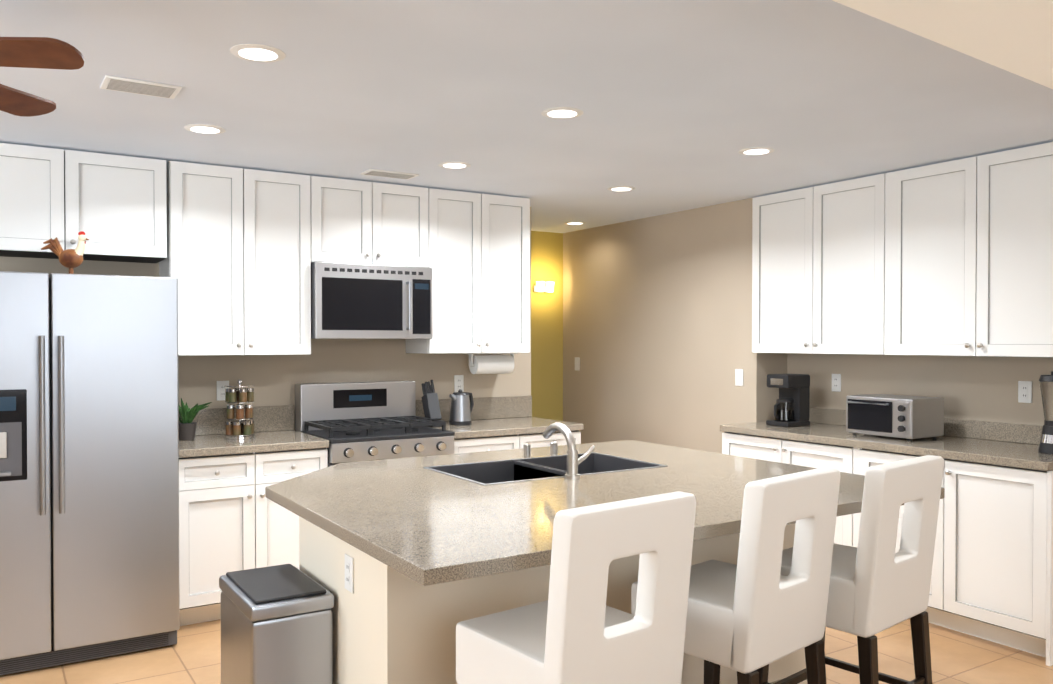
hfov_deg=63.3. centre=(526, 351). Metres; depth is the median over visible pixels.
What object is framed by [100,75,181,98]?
ceiling vent
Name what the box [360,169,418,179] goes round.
ceiling vent
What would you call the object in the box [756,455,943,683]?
stool
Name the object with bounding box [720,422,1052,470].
countertop
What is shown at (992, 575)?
base cabinet
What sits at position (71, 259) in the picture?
rooster figurine
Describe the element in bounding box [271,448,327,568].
base cabinet
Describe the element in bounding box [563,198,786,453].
wall
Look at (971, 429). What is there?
backsplash
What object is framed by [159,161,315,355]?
upper cabinet
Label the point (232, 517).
base cabinet
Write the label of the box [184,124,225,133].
recessed light
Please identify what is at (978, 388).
wall
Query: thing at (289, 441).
countertop
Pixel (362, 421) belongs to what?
range
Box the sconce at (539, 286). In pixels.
[533,281,553,292]
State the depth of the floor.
3.83 m
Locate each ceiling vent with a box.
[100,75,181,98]
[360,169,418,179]
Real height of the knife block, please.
0.289 m
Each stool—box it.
[456,491,695,683]
[631,467,840,683]
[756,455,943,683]
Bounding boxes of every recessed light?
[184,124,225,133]
[230,44,285,61]
[438,161,470,168]
[541,107,582,118]
[564,221,585,224]
[607,186,634,190]
[738,147,774,154]
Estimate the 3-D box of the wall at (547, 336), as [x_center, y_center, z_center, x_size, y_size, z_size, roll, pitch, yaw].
[-2.616,0.177,5.779,7.120,2.400,0.120,0,1,-32]
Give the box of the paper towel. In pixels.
[466,353,516,373]
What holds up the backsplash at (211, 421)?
attached to the wall at (274, 379)
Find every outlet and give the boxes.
[217,381,228,400]
[345,554,353,593]
[454,375,463,391]
[832,374,840,391]
[1018,381,1031,402]
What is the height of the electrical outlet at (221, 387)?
0.114 m
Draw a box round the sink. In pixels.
[425,450,668,485]
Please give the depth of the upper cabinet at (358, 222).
5.06 m
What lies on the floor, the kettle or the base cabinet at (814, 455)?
the base cabinet at (814, 455)
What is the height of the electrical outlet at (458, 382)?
0.114 m
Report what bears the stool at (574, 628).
on the floor
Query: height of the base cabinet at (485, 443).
0.870 m
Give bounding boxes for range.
[295,381,454,466]
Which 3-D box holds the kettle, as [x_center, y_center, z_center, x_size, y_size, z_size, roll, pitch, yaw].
[-0.416,0.356,5.511,0.144,0.226,0.220,1,1,38]
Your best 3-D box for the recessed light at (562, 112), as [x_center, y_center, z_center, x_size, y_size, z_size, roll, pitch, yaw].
[0.149,-0.993,3.561,0.176,0.006,0.176,0,1,-32]
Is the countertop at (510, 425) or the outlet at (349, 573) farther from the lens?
the countertop at (510, 425)
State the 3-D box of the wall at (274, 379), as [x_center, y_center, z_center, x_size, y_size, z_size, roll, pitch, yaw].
[-2.519,0.192,4.539,5.960,2.400,0.120,0,1,-32]
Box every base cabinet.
[179,452,270,625]
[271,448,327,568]
[454,436,530,453]
[531,432,580,447]
[722,431,847,545]
[848,447,1052,665]
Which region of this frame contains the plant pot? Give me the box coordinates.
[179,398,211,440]
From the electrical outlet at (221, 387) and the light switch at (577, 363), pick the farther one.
the light switch at (577, 363)
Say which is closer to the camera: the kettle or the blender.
the blender
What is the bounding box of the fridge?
[0,271,179,675]
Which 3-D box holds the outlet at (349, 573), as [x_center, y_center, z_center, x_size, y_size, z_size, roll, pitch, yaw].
[-0.572,0.714,2.748,0.008,0.114,0.070,0,1,-32]
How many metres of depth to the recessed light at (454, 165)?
4.61 m
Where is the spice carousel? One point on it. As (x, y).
(242, 427)
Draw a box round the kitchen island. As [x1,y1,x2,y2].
[268,498,806,683]
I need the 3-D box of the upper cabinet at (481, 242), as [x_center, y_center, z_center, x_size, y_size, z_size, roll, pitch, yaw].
[-0.381,-0.502,5.603,0.739,1.020,0.349,0,1,-32]
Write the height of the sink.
0.249 m
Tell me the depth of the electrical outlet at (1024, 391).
4.48 m
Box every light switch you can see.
[575,357,579,370]
[735,369,742,385]
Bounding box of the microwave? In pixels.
[311,262,432,338]
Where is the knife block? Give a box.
[421,380,442,426]
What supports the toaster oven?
on the countertop at (994, 452)
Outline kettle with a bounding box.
[449,389,473,424]
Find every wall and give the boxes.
[0,207,530,429]
[531,231,562,420]
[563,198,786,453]
[787,354,1052,425]
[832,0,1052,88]
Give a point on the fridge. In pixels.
(89, 474)
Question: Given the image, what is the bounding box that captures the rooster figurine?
[41,231,88,273]
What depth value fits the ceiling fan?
2.07 m
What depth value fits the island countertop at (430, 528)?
2.88 m
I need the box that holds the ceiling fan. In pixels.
[0,37,83,116]
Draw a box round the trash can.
[219,564,333,683]
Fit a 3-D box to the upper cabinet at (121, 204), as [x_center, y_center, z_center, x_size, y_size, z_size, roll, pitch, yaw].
[-2.362,-0.741,4.347,0.940,0.510,0.349,0,1,-32]
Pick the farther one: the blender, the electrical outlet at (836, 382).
the electrical outlet at (836, 382)
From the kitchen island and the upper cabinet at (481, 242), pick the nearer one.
the kitchen island
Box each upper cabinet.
[0,143,171,262]
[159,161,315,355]
[316,176,431,267]
[406,188,529,353]
[752,172,891,354]
[892,142,1052,357]
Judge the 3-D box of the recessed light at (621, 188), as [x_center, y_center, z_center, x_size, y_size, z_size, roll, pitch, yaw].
[0.591,-1.014,5.331,0.176,0.006,0.176,0,1,-32]
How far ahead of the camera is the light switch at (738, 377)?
5.79 m
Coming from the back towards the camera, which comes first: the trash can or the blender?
the blender
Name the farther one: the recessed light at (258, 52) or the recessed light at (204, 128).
the recessed light at (204, 128)
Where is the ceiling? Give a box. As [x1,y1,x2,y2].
[0,0,1052,232]
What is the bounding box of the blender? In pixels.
[1038,371,1052,453]
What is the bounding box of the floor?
[0,618,1052,683]
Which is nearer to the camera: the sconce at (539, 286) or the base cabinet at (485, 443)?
the base cabinet at (485, 443)
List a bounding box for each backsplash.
[179,396,530,435]
[809,407,1042,442]
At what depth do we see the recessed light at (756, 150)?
4.27 m
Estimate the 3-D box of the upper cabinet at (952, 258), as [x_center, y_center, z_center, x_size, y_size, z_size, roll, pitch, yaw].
[2.428,-0.488,4.461,0.349,1.020,1.015,0,1,-32]
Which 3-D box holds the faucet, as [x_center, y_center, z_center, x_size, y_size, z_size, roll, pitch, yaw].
[0.167,0.390,3.433,0.136,0.212,0.225,0,1,-32]
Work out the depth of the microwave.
4.99 m
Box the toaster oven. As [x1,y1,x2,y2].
[846,394,943,440]
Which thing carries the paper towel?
attached to the upper cabinet at (481, 242)
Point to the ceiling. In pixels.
(680, 104)
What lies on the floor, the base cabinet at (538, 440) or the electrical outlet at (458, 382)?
the base cabinet at (538, 440)
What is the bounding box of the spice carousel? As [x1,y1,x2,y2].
[224,379,255,438]
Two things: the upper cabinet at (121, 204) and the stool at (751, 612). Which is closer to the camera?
the stool at (751, 612)
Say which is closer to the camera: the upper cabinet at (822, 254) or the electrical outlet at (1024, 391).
the electrical outlet at (1024, 391)
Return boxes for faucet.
[541,422,596,477]
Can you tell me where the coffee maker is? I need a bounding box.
[766,374,809,426]
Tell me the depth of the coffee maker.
5.38 m
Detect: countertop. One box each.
[179,428,328,459]
[265,440,944,589]
[426,416,582,439]
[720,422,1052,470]

